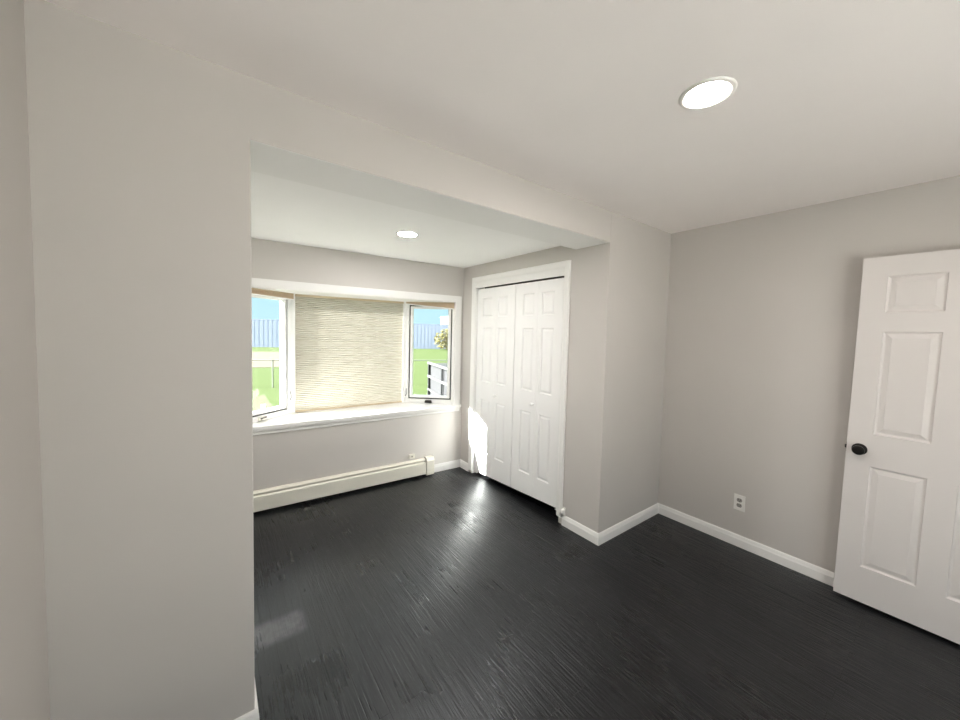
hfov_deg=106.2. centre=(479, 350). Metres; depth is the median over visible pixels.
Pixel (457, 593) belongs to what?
floor
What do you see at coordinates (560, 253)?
wall
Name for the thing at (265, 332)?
fence
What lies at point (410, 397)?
window
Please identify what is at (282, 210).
ceiling
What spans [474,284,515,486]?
door
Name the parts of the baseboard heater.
plate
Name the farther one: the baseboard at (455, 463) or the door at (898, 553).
the baseboard at (455, 463)
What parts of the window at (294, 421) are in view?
corner post, corner post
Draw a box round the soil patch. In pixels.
[252,352,279,367]
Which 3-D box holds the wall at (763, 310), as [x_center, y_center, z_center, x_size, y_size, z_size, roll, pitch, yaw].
[2.586,0.303,1.919,0.120,2.440,3.378,-1,4,-36]
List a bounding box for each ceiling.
[45,0,959,233]
[251,171,558,267]
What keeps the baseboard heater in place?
attached to the wall at (282, 458)
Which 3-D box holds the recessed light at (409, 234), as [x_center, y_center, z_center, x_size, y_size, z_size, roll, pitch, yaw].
[-0.543,-0.867,2.694,0.168,0.008,0.168,-1,4,-36]
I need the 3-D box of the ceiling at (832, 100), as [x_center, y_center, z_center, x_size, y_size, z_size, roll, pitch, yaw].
[1.568,-0.967,1.185,5.050,0.120,3.545,-1,4,-36]
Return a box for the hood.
[253,458,425,494]
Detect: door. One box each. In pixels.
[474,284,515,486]
[511,278,563,509]
[833,249,959,643]
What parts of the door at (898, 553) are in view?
knob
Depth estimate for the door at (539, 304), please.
3.20 m
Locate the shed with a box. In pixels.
[440,316,447,324]
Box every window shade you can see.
[252,288,293,299]
[295,294,403,411]
[406,302,453,309]
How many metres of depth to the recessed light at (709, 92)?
1.30 m
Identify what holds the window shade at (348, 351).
attached to the window at (294, 421)
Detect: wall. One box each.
[0,0,49,719]
[24,0,670,719]
[251,238,463,490]
[460,246,567,471]
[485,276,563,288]
[658,175,959,572]
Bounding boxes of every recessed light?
[396,231,418,237]
[679,76,736,109]
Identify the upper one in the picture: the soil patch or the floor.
the soil patch
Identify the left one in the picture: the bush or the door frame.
the bush
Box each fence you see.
[252,319,447,348]
[252,359,446,387]
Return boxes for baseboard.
[234,684,258,719]
[434,459,468,472]
[561,503,834,586]
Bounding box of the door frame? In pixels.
[468,260,570,517]
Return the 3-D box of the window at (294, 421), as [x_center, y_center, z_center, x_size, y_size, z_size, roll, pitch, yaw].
[-1.241,0.088,3.655,2.206,1.852,0.467,-1,3,-35]
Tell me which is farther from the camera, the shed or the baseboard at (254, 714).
the shed
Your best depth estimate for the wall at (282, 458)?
3.43 m
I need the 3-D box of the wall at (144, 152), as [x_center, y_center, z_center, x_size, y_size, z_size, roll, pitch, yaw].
[0.061,0.218,2.240,3.759,2.460,0.385,-1,4,-36]
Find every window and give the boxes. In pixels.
[252,278,461,435]
[252,295,291,422]
[405,305,453,403]
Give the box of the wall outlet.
[733,493,745,511]
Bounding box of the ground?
[252,347,447,410]
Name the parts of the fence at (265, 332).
rail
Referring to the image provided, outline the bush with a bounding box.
[434,329,447,349]
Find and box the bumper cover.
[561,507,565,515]
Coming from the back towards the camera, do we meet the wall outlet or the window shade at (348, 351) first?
the window shade at (348, 351)
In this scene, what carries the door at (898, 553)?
in the wall at (763, 310)
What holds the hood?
attached to the baseboard heater
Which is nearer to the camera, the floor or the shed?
the floor
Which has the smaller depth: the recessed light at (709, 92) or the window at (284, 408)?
the recessed light at (709, 92)
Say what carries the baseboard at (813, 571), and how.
attached to the wall at (763, 310)
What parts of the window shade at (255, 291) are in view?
rail, head rail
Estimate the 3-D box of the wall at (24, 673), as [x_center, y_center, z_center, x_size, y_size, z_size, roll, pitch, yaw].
[-0.434,0.336,-0.200,0.140,2.440,3.558,-1,4,-36]
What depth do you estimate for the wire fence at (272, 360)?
12.97 m
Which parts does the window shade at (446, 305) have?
head rail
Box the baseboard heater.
[253,455,433,512]
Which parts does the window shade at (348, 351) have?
rail, head rail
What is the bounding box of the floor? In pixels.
[253,467,959,719]
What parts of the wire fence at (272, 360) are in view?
post, rail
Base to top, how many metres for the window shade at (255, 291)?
0.062 m

